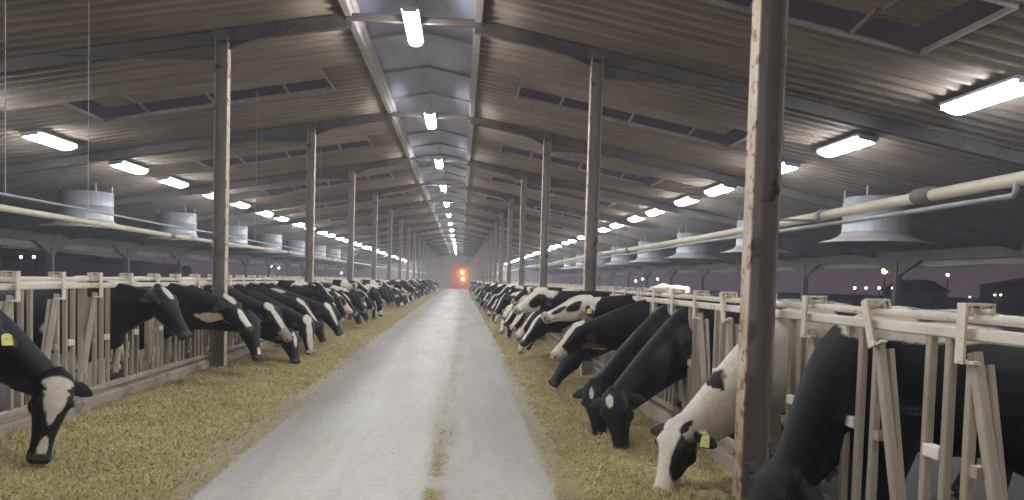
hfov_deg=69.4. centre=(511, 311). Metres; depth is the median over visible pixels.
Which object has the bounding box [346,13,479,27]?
roof beam
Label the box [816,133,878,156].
lamp
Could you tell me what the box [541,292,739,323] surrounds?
cow
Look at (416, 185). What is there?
roof beam
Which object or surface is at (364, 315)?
cow
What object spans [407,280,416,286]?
cow
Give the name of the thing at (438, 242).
roof beam
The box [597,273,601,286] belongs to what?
post
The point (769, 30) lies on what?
steel column
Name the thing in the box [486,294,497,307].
cow
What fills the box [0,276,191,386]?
cow
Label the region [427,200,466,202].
roof beam
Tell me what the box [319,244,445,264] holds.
roof beam
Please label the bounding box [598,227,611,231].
lamp
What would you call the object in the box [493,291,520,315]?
cow
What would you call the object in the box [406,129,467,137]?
roof beam
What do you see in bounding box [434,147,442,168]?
lamp
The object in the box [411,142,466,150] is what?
roof beam
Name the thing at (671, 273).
post
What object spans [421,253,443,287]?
steel column
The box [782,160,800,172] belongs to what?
lamp
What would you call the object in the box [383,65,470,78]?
roof beam
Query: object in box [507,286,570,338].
cow
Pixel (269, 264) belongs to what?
post
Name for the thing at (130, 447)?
feed
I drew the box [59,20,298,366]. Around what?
steel column
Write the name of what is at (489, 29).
roof beam
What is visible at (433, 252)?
steel column
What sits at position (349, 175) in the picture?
steel column
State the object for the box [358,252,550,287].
wall
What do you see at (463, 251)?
roof beam
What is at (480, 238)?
steel column
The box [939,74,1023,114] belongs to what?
lamp
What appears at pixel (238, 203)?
lamp
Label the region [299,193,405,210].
roof hatch
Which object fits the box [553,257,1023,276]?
curtain
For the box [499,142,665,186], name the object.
roof hatch
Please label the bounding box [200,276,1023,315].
ground
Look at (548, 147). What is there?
steel column
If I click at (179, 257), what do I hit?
post
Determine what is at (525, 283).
fence
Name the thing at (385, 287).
cow
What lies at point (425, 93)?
roof beam
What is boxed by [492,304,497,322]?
cow
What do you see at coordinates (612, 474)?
feed
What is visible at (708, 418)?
cow
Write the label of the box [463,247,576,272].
roof beam
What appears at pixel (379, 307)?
cow
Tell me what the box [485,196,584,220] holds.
roof hatch
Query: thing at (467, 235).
roof beam
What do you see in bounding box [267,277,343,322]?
cow
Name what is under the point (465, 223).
roof beam
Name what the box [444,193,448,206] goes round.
lamp
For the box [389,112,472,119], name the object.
roof beam
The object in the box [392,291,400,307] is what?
cow
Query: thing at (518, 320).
cow
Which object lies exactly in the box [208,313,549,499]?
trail
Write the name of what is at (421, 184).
roof beam
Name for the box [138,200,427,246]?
roof beam
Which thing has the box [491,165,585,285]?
steel column
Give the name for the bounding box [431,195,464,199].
roof beam
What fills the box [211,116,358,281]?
steel column
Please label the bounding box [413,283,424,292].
cow
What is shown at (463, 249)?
roof beam
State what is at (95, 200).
fan
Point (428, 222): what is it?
roof beam
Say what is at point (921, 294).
barn
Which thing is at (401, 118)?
roof beam
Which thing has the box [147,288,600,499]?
floor
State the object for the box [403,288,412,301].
cow
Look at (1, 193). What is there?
cable conduit
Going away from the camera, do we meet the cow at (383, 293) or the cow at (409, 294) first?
the cow at (383, 293)
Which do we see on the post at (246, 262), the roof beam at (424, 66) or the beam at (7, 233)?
the beam at (7, 233)
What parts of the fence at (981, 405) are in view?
rail, rail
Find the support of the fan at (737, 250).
hanging from the ceiling at (694, 35)
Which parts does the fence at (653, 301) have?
rail, rail, post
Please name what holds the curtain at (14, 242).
hanging from the beam at (7, 233)
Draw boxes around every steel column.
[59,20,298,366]
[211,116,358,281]
[279,160,386,319]
[318,186,402,279]
[344,202,412,305]
[361,214,419,279]
[377,222,424,279]
[384,229,428,278]
[392,234,432,279]
[402,238,434,279]
[406,242,436,279]
[410,245,438,278]
[412,247,440,278]
[416,249,441,278]
[420,251,442,279]
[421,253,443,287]
[468,252,492,280]
[469,248,493,280]
[469,250,492,280]
[469,254,474,280]
[470,246,498,280]
[471,239,506,281]
[471,243,498,280]
[473,235,506,281]
[474,230,517,281]
[476,224,519,281]
[478,216,534,281]
[481,205,540,283]
[485,189,564,283]
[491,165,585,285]
[502,123,640,339]
[526,32,743,375]
[732,0,788,499]
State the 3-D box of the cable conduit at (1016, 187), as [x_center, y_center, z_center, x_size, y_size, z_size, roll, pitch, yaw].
[-1.369,-2.826,54.848,0.026,0.095,103.633,1,2,-4]
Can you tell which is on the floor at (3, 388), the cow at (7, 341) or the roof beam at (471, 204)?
the cow at (7, 341)
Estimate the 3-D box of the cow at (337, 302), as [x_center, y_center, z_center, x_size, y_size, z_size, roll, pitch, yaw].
[-5.432,-0.072,16.873,3.298,1.429,0.776,2,2,-2]
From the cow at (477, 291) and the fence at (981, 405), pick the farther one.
the cow at (477, 291)
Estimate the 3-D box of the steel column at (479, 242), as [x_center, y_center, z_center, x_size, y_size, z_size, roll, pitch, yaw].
[-2.207,-4.173,70.048,3.402,5.284,0.260,1,2,-4]
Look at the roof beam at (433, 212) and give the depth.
43.62 m
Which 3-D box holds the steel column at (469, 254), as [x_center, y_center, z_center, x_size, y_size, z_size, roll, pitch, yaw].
[-4.902,-5.904,109.097,3.402,5.284,0.260,1,2,-4]
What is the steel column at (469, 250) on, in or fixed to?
on the floor at (491, 393)
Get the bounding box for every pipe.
[0,204,424,273]
[485,171,1023,274]
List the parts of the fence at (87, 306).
post, rail, rail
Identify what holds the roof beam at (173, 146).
attached to the ceiling at (33, 98)
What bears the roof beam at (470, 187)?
attached to the ceiling at (694, 35)
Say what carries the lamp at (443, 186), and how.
hanging from the roof beam at (421, 184)
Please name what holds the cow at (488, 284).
on the floor at (1016, 487)
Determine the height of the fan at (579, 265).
1.250 m
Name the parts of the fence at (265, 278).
rail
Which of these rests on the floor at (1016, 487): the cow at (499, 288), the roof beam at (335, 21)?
the cow at (499, 288)
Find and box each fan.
[37,183,129,231]
[141,206,203,242]
[205,221,257,249]
[246,232,284,253]
[278,240,304,257]
[301,245,326,259]
[318,249,340,261]
[333,252,354,263]
[559,255,582,269]
[571,255,599,268]
[597,251,618,267]
[602,244,642,265]
[627,237,675,263]
[664,227,722,260]
[720,215,797,255]
[818,185,933,246]
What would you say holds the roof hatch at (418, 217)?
attached to the ceiling at (33, 98)
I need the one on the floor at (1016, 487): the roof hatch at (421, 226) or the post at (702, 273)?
the post at (702, 273)
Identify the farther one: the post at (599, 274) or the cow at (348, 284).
the post at (599, 274)
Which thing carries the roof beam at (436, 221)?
attached to the roof beam at (428, 222)
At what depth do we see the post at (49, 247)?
28.46 m
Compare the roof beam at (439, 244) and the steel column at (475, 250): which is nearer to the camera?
the roof beam at (439, 244)
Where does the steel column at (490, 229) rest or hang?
on the floor at (491, 393)
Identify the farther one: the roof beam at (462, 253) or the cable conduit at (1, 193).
the roof beam at (462, 253)
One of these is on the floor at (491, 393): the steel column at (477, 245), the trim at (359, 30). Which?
the steel column at (477, 245)
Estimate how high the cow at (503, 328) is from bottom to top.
1.429 m
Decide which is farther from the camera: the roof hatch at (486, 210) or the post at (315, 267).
the post at (315, 267)
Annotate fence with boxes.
[0,271,90,420]
[76,272,261,391]
[259,275,324,340]
[320,277,356,283]
[357,277,376,280]
[524,282,537,286]
[538,283,573,339]
[571,284,670,400]
[656,289,1023,499]
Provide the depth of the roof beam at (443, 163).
28.44 m
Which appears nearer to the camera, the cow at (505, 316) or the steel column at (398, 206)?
the cow at (505, 316)
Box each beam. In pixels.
[0,12,352,74]
[0,111,392,175]
[0,157,410,222]
[0,228,358,269]
[67,183,421,239]
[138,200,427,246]
[185,212,432,251]
[228,221,436,254]
[250,227,439,257]
[274,233,441,259]
[292,237,443,261]
[314,241,444,261]
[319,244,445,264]
[329,246,446,265]
[338,249,447,266]
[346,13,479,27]
[346,251,448,267]
[354,252,449,267]
[359,254,449,268]
[370,30,471,45]
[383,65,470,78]
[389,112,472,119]
[393,91,468,102]
[400,112,468,121]
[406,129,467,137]
[408,157,469,162]
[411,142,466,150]
[419,163,465,169]
[420,183,467,186]
[422,154,461,158]
[422,171,465,177]
[425,178,465,183]
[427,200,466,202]
[429,190,464,194]
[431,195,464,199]
[433,212,465,214]
[436,221,464,222]
[462,253,555,273]
[463,234,624,270]
[463,238,609,271]
[463,241,597,270]
[463,244,582,271]
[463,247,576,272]
[463,249,568,273]
[463,251,562,273]
[463,254,551,273]
[464,213,695,266]
[464,222,664,268]
[464,228,643,269]
[465,201,736,264]
[466,185,791,261]
[467,159,879,257]
[469,115,1023,250]
[474,19,1023,165]
[551,244,1023,274]
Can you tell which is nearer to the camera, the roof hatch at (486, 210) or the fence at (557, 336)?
the fence at (557, 336)
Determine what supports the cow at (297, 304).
on the floor at (3, 388)
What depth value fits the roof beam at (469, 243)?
76.77 m
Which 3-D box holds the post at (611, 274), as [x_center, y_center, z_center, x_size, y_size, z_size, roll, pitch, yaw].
[9.405,-2.428,69.723,0.340,2.493,2.500,1,2,-4]
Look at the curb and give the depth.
8.34 m
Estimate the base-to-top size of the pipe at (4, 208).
0.097 m
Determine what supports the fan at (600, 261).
hanging from the ceiling at (694, 35)
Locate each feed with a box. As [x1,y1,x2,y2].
[0,288,445,499]
[467,289,747,499]
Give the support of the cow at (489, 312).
on the floor at (1016, 487)
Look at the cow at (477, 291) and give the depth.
46.10 m
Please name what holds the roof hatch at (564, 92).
attached to the ceiling at (694, 35)
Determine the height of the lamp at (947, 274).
3.156 m
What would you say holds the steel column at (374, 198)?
on the floor at (491, 393)
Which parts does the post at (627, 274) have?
post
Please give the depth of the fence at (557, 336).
16.24 m
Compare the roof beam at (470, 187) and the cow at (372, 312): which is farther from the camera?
the roof beam at (470, 187)
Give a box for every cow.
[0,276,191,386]
[0,309,93,463]
[0,315,16,350]
[46,276,254,371]
[60,277,262,374]
[110,277,293,363]
[111,277,301,363]
[128,284,319,354]
[174,277,343,335]
[229,277,320,344]
[254,280,325,341]
[257,277,334,302]
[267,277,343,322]
[289,280,353,314]
[301,280,357,315]
[314,280,361,323]
[319,281,365,312]
[323,279,368,293]
[327,282,369,322]
[327,290,347,318]
[337,278,382,316]
[344,278,391,304]
[357,291,373,309]
[360,281,394,303]
[362,279,390,289]
[365,286,383,305]
[367,299,376,319]
[383,280,402,289]
[391,287,404,300]
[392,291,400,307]
[393,287,406,304]
[395,280,410,287]
[402,286,415,293]
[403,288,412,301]
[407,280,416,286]
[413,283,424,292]
[474,285,480,294]
[479,292,487,307]
[481,282,502,290]
[483,283,513,292]
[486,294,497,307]
[487,299,492,315]
[490,284,517,294]
[490,299,499,310]
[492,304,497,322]
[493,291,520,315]
[494,310,502,323]
[496,285,533,298]
[500,307,508,333]
[501,303,518,319]
[503,310,515,326]
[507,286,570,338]
[509,288,667,360]
[511,286,579,304]
[512,288,712,322]
[514,292,670,361]
[518,332,550,353]
[519,289,692,353]
[526,290,650,349]
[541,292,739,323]
[548,291,651,387]
[548,293,739,395]
[573,294,801,435]
[589,295,847,450]
[640,283,689,292]
[650,302,1012,499]
[744,306,1023,499]
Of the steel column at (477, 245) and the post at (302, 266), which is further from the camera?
the steel column at (477, 245)
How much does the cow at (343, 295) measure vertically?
1.429 m
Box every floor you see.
[0,349,188,411]
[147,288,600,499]
[561,333,1023,499]
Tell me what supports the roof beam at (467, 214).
attached to the ceiling at (694, 35)
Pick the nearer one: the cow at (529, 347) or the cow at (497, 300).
the cow at (529, 347)
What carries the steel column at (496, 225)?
on the floor at (491, 393)
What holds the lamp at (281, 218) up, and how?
hanging from the ceiling at (33, 98)
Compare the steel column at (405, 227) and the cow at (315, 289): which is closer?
the cow at (315, 289)
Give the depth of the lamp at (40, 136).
14.95 m
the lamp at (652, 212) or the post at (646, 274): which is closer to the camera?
the lamp at (652, 212)
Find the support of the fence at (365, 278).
on the curb
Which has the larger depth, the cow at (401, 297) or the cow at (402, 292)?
the cow at (402, 292)
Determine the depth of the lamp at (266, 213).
31.63 m
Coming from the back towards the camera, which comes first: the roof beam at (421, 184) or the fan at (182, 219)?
the roof beam at (421, 184)
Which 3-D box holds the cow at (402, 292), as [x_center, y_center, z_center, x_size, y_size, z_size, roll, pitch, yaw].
[-6.679,-0.904,35.674,3.218,1.429,0.776,2,2,-2]
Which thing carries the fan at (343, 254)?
hanging from the ceiling at (33, 98)
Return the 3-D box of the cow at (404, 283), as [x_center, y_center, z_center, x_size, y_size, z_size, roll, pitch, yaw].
[-7.053,-1.099,40.008,3.169,1.429,0.816,1,2,-4]
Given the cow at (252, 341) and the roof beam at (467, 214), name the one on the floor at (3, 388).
the cow at (252, 341)
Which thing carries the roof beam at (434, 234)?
attached to the ceiling at (33, 98)
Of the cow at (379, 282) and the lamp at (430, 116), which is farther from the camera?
the cow at (379, 282)
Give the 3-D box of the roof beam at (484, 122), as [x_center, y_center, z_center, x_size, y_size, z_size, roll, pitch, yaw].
[6.080,-3.107,18.252,14.309,2.848,0.100,1,2,-4]
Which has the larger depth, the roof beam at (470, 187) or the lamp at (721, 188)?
the roof beam at (470, 187)
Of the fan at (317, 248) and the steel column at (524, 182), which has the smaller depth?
the steel column at (524, 182)
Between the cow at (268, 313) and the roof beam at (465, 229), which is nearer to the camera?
the cow at (268, 313)
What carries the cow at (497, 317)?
on the floor at (1016, 487)
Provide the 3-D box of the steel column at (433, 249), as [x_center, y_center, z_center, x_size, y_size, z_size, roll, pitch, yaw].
[-10.328,-5.213,89.097,3.402,5.284,0.260,1,2,-4]
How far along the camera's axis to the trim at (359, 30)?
14.97 m
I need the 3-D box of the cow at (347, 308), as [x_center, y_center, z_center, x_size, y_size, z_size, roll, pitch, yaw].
[-5.529,-0.134,18.256,3.141,1.429,0.776,2,2,-1]
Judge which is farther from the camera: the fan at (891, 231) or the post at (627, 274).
the post at (627, 274)
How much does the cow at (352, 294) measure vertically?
1.429 m
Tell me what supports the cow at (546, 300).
on the floor at (1016, 487)
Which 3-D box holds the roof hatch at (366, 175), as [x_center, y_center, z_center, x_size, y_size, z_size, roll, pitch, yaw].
[-6.712,-4.774,27.069,4.614,1.027,1.732,1,2,-4]
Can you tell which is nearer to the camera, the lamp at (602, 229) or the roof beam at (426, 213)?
the lamp at (602, 229)
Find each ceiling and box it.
[0,0,447,267]
[464,0,1023,272]
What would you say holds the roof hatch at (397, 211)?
attached to the ceiling at (33, 98)
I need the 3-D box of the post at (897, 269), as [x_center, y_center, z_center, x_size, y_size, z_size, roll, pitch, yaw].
[12.549,-0.408,24.166,0.340,2.493,2.500,1,2,-4]
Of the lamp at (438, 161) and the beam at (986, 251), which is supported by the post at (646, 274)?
the beam at (986, 251)
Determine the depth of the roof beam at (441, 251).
101.70 m
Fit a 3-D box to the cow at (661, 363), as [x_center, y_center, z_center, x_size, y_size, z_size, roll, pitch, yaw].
[2.133,0.554,7.268,3.001,1.434,0.969,1,3,-16]
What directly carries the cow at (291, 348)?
on the floor at (3, 388)
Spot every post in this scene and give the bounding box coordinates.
[31,240,68,275]
[113,247,138,274]
[170,253,187,276]
[241,259,251,277]
[265,261,273,276]
[284,263,290,275]
[300,264,304,275]
[314,266,317,276]
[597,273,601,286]
[609,273,614,286]
[624,272,631,288]
[643,271,651,287]
[666,270,676,284]
[695,269,709,292]
[791,264,820,299]
[876,260,923,305]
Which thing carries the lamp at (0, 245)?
on the ground
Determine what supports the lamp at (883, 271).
on the ground
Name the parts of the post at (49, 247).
post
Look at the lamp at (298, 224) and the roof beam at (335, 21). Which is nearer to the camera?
the roof beam at (335, 21)
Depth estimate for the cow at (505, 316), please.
18.01 m
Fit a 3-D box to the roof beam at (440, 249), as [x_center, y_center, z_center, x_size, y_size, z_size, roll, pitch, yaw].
[-15.396,-6.985,95.221,14.309,2.848,0.100,1,2,-4]
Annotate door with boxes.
[449,265,468,288]
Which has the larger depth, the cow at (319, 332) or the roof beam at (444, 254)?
the roof beam at (444, 254)
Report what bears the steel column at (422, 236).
on the floor at (491, 393)
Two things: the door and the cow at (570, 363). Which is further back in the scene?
the door
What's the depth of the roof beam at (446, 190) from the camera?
37.11 m
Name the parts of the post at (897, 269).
post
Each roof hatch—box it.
[59,67,334,121]
[192,136,372,169]
[259,171,393,195]
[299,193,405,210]
[327,207,414,221]
[345,217,420,229]
[361,226,425,235]
[481,210,565,229]
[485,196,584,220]
[490,175,616,207]
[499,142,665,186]
[516,77,746,148]
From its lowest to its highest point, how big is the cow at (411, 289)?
1.429 m
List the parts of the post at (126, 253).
post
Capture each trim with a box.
[338,0,450,251]
[462,0,483,252]
[546,334,733,474]
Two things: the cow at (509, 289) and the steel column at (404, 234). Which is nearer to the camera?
the cow at (509, 289)
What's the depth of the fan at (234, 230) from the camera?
33.73 m
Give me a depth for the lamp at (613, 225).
32.73 m
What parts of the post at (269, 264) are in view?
post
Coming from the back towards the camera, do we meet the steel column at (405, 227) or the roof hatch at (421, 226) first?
the roof hatch at (421, 226)
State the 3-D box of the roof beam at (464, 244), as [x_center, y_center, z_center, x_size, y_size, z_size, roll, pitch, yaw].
[1.587,-5.992,83.333,14.309,2.848,0.100,1,2,-4]
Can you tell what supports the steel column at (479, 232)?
on the floor at (491, 393)
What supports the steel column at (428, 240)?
on the floor at (491, 393)
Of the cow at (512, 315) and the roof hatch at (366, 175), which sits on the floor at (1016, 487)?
the cow at (512, 315)
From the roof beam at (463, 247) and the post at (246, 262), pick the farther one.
the roof beam at (463, 247)
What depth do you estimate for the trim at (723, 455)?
7.57 m
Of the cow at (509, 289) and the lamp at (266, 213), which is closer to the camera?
the cow at (509, 289)
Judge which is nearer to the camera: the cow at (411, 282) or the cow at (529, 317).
the cow at (529, 317)
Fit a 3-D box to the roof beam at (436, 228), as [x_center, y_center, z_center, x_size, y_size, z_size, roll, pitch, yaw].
[-12.701,-5.254,56.172,14.309,2.848,0.100,1,2,-4]
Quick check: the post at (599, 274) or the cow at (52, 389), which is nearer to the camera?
the cow at (52, 389)
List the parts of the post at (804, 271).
post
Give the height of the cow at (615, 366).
1.444 m
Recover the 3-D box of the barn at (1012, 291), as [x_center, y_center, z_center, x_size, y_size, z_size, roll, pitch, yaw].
[60.411,-1.911,75.826,25.000,4.100,3.000,1,2,-4]
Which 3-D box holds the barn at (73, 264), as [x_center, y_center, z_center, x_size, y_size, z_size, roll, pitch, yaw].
[-57.785,-4.983,75.056,45.000,3.500,14.000,1,2,-4]
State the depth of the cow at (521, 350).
13.65 m
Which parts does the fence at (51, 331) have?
rail, rail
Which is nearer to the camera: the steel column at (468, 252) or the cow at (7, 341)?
the cow at (7, 341)
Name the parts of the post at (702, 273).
post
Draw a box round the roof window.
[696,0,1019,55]
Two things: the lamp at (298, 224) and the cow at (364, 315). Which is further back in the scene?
the lamp at (298, 224)
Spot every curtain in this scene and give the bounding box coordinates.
[0,237,356,270]
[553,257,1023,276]
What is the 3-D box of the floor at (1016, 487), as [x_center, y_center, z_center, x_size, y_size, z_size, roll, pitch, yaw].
[4.347,-0.722,56.888,12.195,0.100,118.860,1,2,-4]
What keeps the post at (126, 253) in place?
on the floor at (3, 388)
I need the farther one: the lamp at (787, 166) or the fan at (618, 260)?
the fan at (618, 260)
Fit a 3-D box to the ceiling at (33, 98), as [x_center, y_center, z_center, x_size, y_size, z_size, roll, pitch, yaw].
[-13.003,-5.315,55.486,14.972,2.833,118.860,1,2,-4]
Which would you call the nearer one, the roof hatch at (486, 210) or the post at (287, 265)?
the roof hatch at (486, 210)
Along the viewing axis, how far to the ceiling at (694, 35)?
13.13 m
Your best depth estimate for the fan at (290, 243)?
46.85 m
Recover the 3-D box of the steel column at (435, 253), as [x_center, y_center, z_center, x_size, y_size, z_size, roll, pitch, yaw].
[-11.227,-5.790,102.114,3.402,5.284,0.260,1,2,-4]
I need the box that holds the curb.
[0,303,385,435]
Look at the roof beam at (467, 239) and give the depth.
70.27 m
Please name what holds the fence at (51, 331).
on the curb
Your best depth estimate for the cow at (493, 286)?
30.25 m
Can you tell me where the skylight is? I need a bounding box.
[356,0,473,250]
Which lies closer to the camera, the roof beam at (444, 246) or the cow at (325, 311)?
the cow at (325, 311)
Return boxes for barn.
[2,248,190,276]
[880,280,951,309]
[979,278,1023,310]
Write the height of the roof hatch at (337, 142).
1.027 m
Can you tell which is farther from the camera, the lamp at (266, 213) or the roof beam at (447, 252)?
the roof beam at (447, 252)
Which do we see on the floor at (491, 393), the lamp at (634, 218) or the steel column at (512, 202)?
the steel column at (512, 202)
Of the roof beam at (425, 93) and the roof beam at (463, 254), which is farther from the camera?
the roof beam at (463, 254)
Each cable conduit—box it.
[0,0,424,272]
[485,182,1019,275]
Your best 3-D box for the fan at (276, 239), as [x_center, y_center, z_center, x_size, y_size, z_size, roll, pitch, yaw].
[-13.395,-3.858,40.827,2.360,1.250,2.360,1,2,-4]
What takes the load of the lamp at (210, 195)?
hanging from the ceiling at (33, 98)
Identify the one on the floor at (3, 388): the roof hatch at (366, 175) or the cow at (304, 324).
the cow at (304, 324)
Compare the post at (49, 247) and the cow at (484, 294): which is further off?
the cow at (484, 294)
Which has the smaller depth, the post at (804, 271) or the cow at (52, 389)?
the cow at (52, 389)
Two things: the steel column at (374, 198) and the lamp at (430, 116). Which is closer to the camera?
the lamp at (430, 116)
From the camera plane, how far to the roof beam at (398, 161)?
23.64 m
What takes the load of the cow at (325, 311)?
on the floor at (3, 388)
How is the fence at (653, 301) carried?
on the trim at (723, 455)
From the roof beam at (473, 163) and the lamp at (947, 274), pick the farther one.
the lamp at (947, 274)
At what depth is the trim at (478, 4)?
14.56 m
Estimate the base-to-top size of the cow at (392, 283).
1.429 m
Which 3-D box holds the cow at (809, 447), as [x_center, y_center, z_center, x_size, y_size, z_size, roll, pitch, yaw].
[2.546,0.688,4.398,2.583,1.434,0.780,2,2,-1]
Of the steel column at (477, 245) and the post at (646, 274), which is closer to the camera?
the post at (646, 274)
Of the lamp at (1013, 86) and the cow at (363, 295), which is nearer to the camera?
the lamp at (1013, 86)
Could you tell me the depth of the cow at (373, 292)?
24.89 m
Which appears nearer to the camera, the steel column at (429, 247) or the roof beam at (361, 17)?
the roof beam at (361, 17)
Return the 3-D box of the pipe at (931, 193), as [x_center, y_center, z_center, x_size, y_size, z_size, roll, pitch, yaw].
[-1.527,-2.888,55.318,0.359,0.097,115.730,1,2,-4]
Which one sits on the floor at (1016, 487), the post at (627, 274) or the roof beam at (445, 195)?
the post at (627, 274)
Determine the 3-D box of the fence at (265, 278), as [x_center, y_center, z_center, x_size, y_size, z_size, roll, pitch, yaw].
[-5.037,-0.157,17.271,0.173,1.362,6.681,1,2,-4]
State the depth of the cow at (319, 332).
14.82 m
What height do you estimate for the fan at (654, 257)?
1.250 m
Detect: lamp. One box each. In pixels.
[0,245,1,270]
[19,130,77,149]
[107,159,148,173]
[156,176,188,187]
[202,192,212,198]
[229,200,249,207]
[256,211,273,215]
[273,216,288,220]
[293,223,304,226]
[400,0,423,45]
[424,90,436,128]
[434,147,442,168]
[440,172,446,190]
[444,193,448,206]
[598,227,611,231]
[610,223,623,227]
[628,215,645,221]
[645,208,665,215]
[674,195,700,205]
[704,183,736,195]
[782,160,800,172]
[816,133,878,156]
[881,269,886,298]
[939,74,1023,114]
[945,273,950,309]
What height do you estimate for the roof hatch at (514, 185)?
1.027 m
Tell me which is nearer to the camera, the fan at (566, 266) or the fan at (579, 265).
the fan at (579, 265)
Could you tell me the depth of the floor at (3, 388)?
10.26 m
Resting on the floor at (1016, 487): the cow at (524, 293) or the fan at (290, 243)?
the cow at (524, 293)
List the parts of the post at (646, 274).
post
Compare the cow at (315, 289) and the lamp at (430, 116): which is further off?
the lamp at (430, 116)
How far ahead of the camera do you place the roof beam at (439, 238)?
69.25 m
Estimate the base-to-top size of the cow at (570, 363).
1.434 m
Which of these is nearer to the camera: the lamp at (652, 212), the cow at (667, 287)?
the cow at (667, 287)
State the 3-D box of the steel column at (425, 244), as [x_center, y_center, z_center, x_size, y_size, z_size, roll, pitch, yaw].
[-9.430,-4.636,76.081,3.402,5.284,0.260,1,2,-4]
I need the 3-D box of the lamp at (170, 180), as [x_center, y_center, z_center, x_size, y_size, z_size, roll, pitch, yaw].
[-9.922,-3.804,21.682,0.398,0.173,1.510,1,2,-4]
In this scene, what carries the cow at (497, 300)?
on the floor at (1016, 487)
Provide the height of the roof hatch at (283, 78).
1.027 m
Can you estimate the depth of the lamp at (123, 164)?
18.53 m
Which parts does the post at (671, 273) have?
post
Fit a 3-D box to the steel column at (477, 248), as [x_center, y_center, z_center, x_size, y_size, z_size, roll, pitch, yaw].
[-3.105,-4.750,83.065,3.402,5.284,0.260,1,2,-4]
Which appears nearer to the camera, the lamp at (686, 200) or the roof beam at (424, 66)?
the roof beam at (424, 66)
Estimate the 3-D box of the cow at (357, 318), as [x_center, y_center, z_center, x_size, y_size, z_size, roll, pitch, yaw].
[-5.699,-0.234,20.498,3.027,1.429,0.776,2,2,-2]
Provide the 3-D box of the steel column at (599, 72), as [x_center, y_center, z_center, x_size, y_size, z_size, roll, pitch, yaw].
[1.837,-1.576,11.475,3.402,5.284,0.260,1,2,-4]
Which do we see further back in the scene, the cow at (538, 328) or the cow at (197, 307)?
the cow at (538, 328)
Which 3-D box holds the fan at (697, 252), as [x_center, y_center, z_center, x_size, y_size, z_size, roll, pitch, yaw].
[7.309,-2.735,29.742,2.360,1.250,2.360,1,2,-4]
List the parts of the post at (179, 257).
post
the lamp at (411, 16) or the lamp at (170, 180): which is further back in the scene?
the lamp at (170, 180)
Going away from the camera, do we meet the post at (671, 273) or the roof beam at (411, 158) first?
the roof beam at (411, 158)
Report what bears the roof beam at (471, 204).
attached to the ceiling at (694, 35)
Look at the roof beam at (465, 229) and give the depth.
57.27 m
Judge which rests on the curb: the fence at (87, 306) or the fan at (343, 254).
the fence at (87, 306)
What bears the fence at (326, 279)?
on the curb
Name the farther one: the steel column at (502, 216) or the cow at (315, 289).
the steel column at (502, 216)
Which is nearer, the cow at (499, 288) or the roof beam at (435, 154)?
the roof beam at (435, 154)
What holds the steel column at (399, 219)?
on the floor at (491, 393)
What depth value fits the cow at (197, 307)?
9.60 m
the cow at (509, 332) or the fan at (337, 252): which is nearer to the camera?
the cow at (509, 332)
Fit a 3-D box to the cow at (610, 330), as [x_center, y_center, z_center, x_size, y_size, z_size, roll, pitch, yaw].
[1.969,0.483,8.848,3.121,1.434,0.782,2,2,-1]
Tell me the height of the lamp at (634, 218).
0.173 m
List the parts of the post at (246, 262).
post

